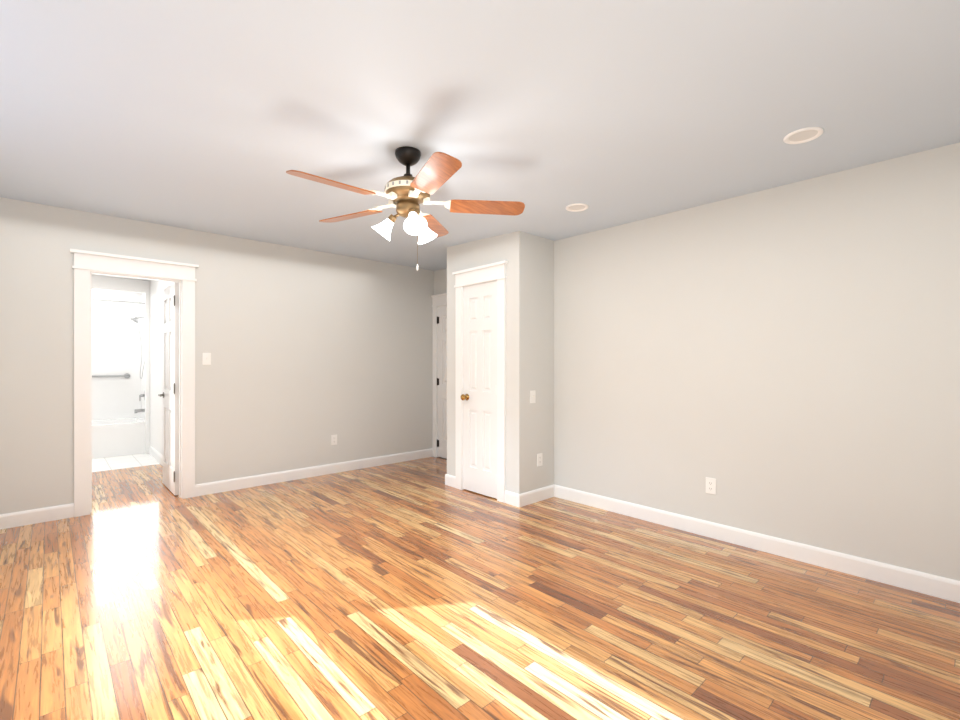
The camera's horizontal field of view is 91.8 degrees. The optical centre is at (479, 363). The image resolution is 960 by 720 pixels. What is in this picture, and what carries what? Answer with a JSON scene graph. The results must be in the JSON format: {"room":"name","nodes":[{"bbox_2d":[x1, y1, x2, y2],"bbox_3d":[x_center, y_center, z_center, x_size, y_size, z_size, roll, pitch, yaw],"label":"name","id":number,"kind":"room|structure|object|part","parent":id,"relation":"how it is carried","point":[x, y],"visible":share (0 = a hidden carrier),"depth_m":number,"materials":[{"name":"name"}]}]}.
{"room":"empty bedroom","nodes":[
{"label":"empty bedroom","id":0,"kind":"room"},
{"bbox_2d":[92,289,141,420],"bbox_3d":[-5.811,0.044,6.708,1.500,2.440,0.120,0,0,-43],"label":"wall","id":1,"kind":"structure","parent":0,"point":[116,344],"depth_m":6.96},
{"bbox_2d":[92,373,129,377],"bbox_3d":[-5.606,0.179,6.774,0.826,0.075,0.060,0,0,-43],"label":"grab rail","id":2,"kind":"object","parent":1,"relation":"attached to","point":[126,375],"visible":0.42,"depth_m":6.90,"materials":[{"name":"metal"}]},
{"bbox_2d":[92,275,149,292],"bbox_3d":[-5.247,-1.090,6.099,1.496,0.168,0.100,0,0,-43],"label":"wall","id":3,"kind":"structure","parent":0,"point":[118,284],"depth_m":6.35,"materials":[{"name":"white paint"}]},
{"bbox_2d":[92,453,159,471],"bbox_3d":[-5.235,1.289,6.049,1.690,0.050,1.870,0,0,-43],"label":"floor","id":4,"kind":"structure","parent":0,"point":[119,462],"depth_m":5.97,"materials":[{"name":"white tile"}]},
{"bbox_2d":[92,418,144,458],"bbox_3d":[-5.514,1.044,6.388,1.494,0.440,0.747,0,0,-43],"label":"bathtub","id":5,"kind":"object","parent":4,"relation":"on","point":[116,437],"visible":0.29,"depth_m":6.41,"materials":[{"name":"ceramic"}]},
{"bbox_2d":[145,293,149,453],"bbox_3d":[-4.716,0.129,6.591,0.048,2.270,0.100,0,0,-43],"label":"wall","id":6,"kind":"structure","parent":0,"point":[147,370],"depth_m":6.55,"materials":[{"name":"white paint"}]},
{"bbox_2d":[142,280,173,455],"bbox_3d":[-4.000,0.044,5.945,0.120,2.440,3.700,0,0,-43],"label":"wall","id":7,"kind":"structure","parent":0,"point":[157,287],"depth_m":6.24,"materials":[{"name":"white paint"}]},
{"bbox_2d":[130,316,144,322],"bbox_3d":[-5.005,-0.661,6.801,0.189,0.127,0.104,0,0,-43],"label":"shower head","id":8,"kind":"object","parent":7,"relation":"attached to","point":[134,319],"visible":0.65,"depth_m":6.77},
{"bbox_2d":[137,319,144,378],"bbox_3d":[-4.907,-0.219,6.740,0.078,0.875,0.228,0,0,-43],"label":"hose","id":9,"kind":"object","parent":8,"relation":"attached to","point":[141,352],"visible":0.9,"depth_m":6.81,"materials":[{"name":"metal"}]},
{"bbox_2d":[134,390,144,412],"bbox_3d":[-4.997,0.554,6.835,0.132,0.330,0.150,0,0,-43],"label":"spout","id":10,"kind":"object","parent":7,"relation":"attached to","point":[139,410],"visible":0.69,"depth_m":6.83,"materials":[{"name":"metal"}]},
{"bbox_2d":[149,446,162,465],"bbox_3d":[-3.730,1.208,5.554,0.014,0.112,2.760,0,0,-43],"label":"baseboard","id":11,"kind":"structure","parent":7,"relation":"attached to","point":[155,454],"depth_m":6.11,"materials":[{"name":"white wood"}]},
{"bbox_2d":[0,197,433,513],"bbox_3d":[-2.336,-0.056,4.883,4.760,2.640,0.120,0,0,-43],"label":"wall","id":12,"kind":"structure","parent":0,"point":[311,351],"depth_m":4.74,"materials":[{"name":"paint"}]},
{"bbox_2d":[0,503,73,528],"bbox_3d":[-3.653,1.208,3.572,0.805,0.112,0.014,0,0,-43],"label":"baseboard","id":13,"kind":"structure","parent":12,"relation":"attached to","point":[28,517],"depth_m":3.69,"materials":[{"name":"white wood"}]},
{"bbox_2d":[70,249,198,516],"bbox_3d":[-3.071,0.160,4.176,0.920,2.209,0.160,0,0,-43],"label":"door frame","id":14,"kind":"structure","parent":12,"relation":"attached to","point":[87,265],"depth_m":4.00,"materials":[{"name":"white wood"}]},
{"bbox_2d":[158,282,178,494],"bbox_3d":[-3.116,0.235,4.683,0.128,2.038,0.673,0,0,-43],"label":"door","id":15,"kind":"structure","parent":12,"relation":"in","point":[170,394],"depth_m":4.58,"materials":[{"name":"white wood"}]},
{"bbox_3d":[-3.272,0.324,4.852,0.128,0.064,0.147,0,0,-43],"label":"lever","id":16,"kind":"part","parent":15,"relation":"part of","materials":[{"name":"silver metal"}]},
{"bbox_2d":[202,353,210,364],"bbox_3d":[-2.645,-0.051,4.503,0.072,0.116,0.017,0,0,-43],"label":"light switch","id":17,"kind":"object","parent":12,"relation":"attached to","point":[206,358],"visible":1,"depth_m":4.50,"materials":[{"name":"plastic"}]},
{"bbox_2d":[195,448,432,496],"bbox_3d":[-1.676,1.208,5.403,2.845,0.112,0.014,0,0,-43],"label":"baseboard","id":18,"kind":"structure","parent":12,"relation":"attached to","point":[243,482],"depth_m":5.14,"materials":[{"name":"white wood"}]},
{"bbox_2d":[331,435,336,444],"bbox_3d":[-1.691,0.879,5.393,0.072,0.116,0.008,0,0,-43],"label":"outlet","id":19,"kind":"object","parent":12,"relation":"attached to","point":[333,439],"visible":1,"depth_m":5.39,"materials":[{"name":"plastic"}]},
{"bbox_2d":[434,270,436,294],"bbox_3d":[-0.569,-0.056,6.390,0.120,2.640,0.070,0,0,-43],"label":"wall","id":20,"kind":"structure","parent":0,"point":[435,282],"depth_m":6.34,"materials":[{"name":"paint"}]},
{"bbox_2d":[437,269,446,293],"bbox_3d":[-0.274,-1.086,6.071,0.120,0.580,0.800,0,0,-43],"label":"wall","id":21,"kind":"structure","parent":0,"point":[441,281],"depth_m":6.24,"materials":[{"name":"paint"}]},
{"bbox_2d":[431,293,446,456],"bbox_3d":[-0.288,0.165,6.057,0.160,2.199,0.990,0,0,-43],"label":"door frame","id":22,"kind":"structure","parent":21,"relation":"attached to","point":[439,300],"depth_m":6.31,"materials":[{"name":"white wood"}]},
{"bbox_2d":[437,306,446,458],"bbox_3d":[-0.310,0.240,6.049,0.178,2.028,0.773,0,0,-43],"label":"door","id":23,"kind":"structure","parent":21,"relation":"in","point":[442,385],"depth_m":6.23,"materials":[{"name":"white wood"}]},
{"bbox_3d":[-0.573,0.240,6.300,0.012,1.772,0.049,0,0,-43],"label":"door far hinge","id":24,"kind":"part","parent":23,"relation":"part of","materials":[{"name":"black metal"}]},
{"bbox_2d":[0,457,959,719],"bbox_3d":[-0.912,1.289,3.346,4.760,0.050,7.970,0,0,-43],"label":"floor","id":25,"kind":"structure","parent":0,"point":[418,589],"depth_m":2.32,"materials":[{"name":"brown wood"}]},
{"bbox_2d":[0,0,959,280],"bbox_3d":[-1.548,-1.376,4.032,4.760,0.400,9.840,0,0,-43],"label":"ceiling","id":26,"kind":"structure","parent":0,"point":[218,116],"depth_m":2.12,"materials":[{"name":"paint"}]},
{"bbox_2d":[286,146,524,270],"bbox_3d":[-0.437,-0.845,2.545,1.206,0.661,1.264,0,0,-43],"label":"fan","id":27,"kind":"object","parent":26,"relation":"hanging from","point":[407,193],"visible":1,"depth_m":2.52,"materials":[{"name":"brown wood"}]},
{"bbox_3d":[-0.399,-0.923,2.580,0.257,0.210,0.257,0,0,-43],"label":"motor","id":28,"kind":"part","parent":27,"relation":"part of","materials":[{"name":"gold metal"}]},
{"bbox_3d":[-0.345,-0.672,2.562,0.010,0.317,0.010,0,0,-43],"label":"chain","id":29,"kind":"part","parent":27,"relation":"part of","materials":[{"name":"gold metal"}]},
{"bbox_2d":[566,203,588,211],"bbox_3d":[0.727,-1.171,3.483,0.170,0.010,0.170,0,0,-43],"label":"recessed light","id":30,"kind":"object","parent":26,"relation":"in","point":[576,207],"visible":0.98,"depth_m":3.49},
{"bbox_2d":[783,127,823,143],"bbox_3d":[1.659,-1.171,2.388,0.170,0.010,0.170,0,0,-43],"label":"recessed light","id":31,"kind":"object","parent":26,"relation":"in","point":[803,135],"visible":1,"depth_m":2.39,"materials":[{"name":"white plastic"}]},
{"bbox_2d":[447,231,527,493],"bbox_3d":[0.044,-0.056,4.535,0.120,2.640,1.025,0,0,-43],"label":"wall","id":32,"kind":"structure","parent":0,"point":[514,249],"depth_m":4.20,"materials":[{"name":"paint"}]},
{"bbox_2d":[446,474,454,487],"bbox_3d":[-0.297,1.208,4.805,0.014,0.112,0.165,0,0,-43],"label":"baseboard","id":33,"kind":"structure","parent":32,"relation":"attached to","point":[450,480],"depth_m":4.80,"materials":[{"name":"white wood"}]},
{"bbox_2d":[461,281,496,498],"bbox_3d":[0.019,0.240,4.502,0.178,2.028,0.513,0,0,-43],"label":"closet door","id":34,"kind":"structure","parent":32,"relation":"in","point":[479,396],"depth_m":4.49,"materials":[{"name":"white wood"}]},
{"bbox_3d":[-0.115,0.329,4.646,0.178,0.066,0.066,0,0,-43],"label":"knob","id":35,"kind":"part","parent":34,"relation":"part of","materials":[{"name":"gold metal"}]},
{"bbox_2d":[452,260,507,502],"bbox_3d":[0.028,0.165,4.524,0.160,2.199,0.744,0,0,-43],"label":"door frame","id":36,"kind":"structure","parent":32,"relation":"attached to","point":[491,272],"depth_m":4.34,"materials":[{"name":"white wood"}]},
{"bbox_2d":[505,490,517,506],"bbox_3d":[0.286,1.208,4.176,0.014,0.112,0.170,0,0,-43],"label":"baseboard","id":37,"kind":"structure","parent":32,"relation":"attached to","point":[511,498],"depth_m":4.17,"materials":[{"name":"white wood"}]},
{"bbox_2d":[528,234,553,491],"bbox_3d":[0.532,-0.056,4.370,0.370,2.640,0.120,0,0,-43],"label":"wall","id":38,"kind":"structure","parent":0,"point":[541,336],"depth_m":4.33,"materials":[{"name":"paint"}]},
{"bbox_2d":[530,390,535,402],"bbox_3d":[0.485,0.299,4.233,0.072,0.116,0.017,0,0,-43],"label":"light switch","id":39,"kind":"object","parent":38,"relation":"attached to","point":[532,396],"visible":1,"depth_m":4.24,"materials":[{"name":"plastic"}]},
{"bbox_2d":[518,485,553,506],"bbox_3d":[0.528,1.208,4.275,0.504,0.112,0.014,0,0,-43],"label":"baseboard","id":40,"kind":"structure","parent":38,"relation":"attached to","point":[534,496],"depth_m":4.25,"materials":[{"name":"white wood"}]},
{"bbox_2d":[537,453,541,466],"bbox_3d":[0.555,0.886,4.304,0.072,0.116,0.008,0,0,-43],"label":"outlet","id":41,"kind":"object","parent":38,"relation":"attached to","point":[539,459],"visible":1,"depth_m":4.30,"materials":[{"name":"plastic"}]},
{"bbox_2d":[554,142,959,580],"bbox_3d":[1.967,-0.056,3.181,0.120,2.640,3.815,0,0,-43],"label":"wall","id":42,"kind":"structure","parent":0,"point":[782,362],"depth_m":3.05,"materials":[{"name":"paint"}]},
{"bbox_2d":[706,477,715,494],"bbox_3d":[1.683,0.889,3.392,0.008,0.116,0.072,0,0,-43],"label":"outlet","id":43,"kind":"object","parent":42,"relation":"attached to","point":[710,485],"visible":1,"depth_m":3.39,"materials":[{"name":"plastic"}]},
{"bbox_2d":[554,485,959,602],"bbox_3d":[1.917,1.208,3.135,0.014,0.112,3.547,0,0,-43],"label":"baseboard","id":44,"kind":"structure","parent":42,"relation":"attached to","point":[924,583],"depth_m":3.04,"materials":[{"name":"white wood"}]},
{"bbox_3d":[-5.189,0.044,4.844,0.120,2.440,3.700,0,0,-43],"label":"wall","id":45,"kind":"structure","parent":0,"visible":0},
{"bbox_2d":[92,299,144,303],"bbox_3d":[-5.265,-0.856,6.082,1.446,0.024,0.024,0,0,-43],"label":"curtain rod","id":46,"kind":"object","parent":45,"relation":"attached to","point":[118,301],"visible":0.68,"depth_m":6.36,"materials":[{"name":"silver metal"}]}
]}

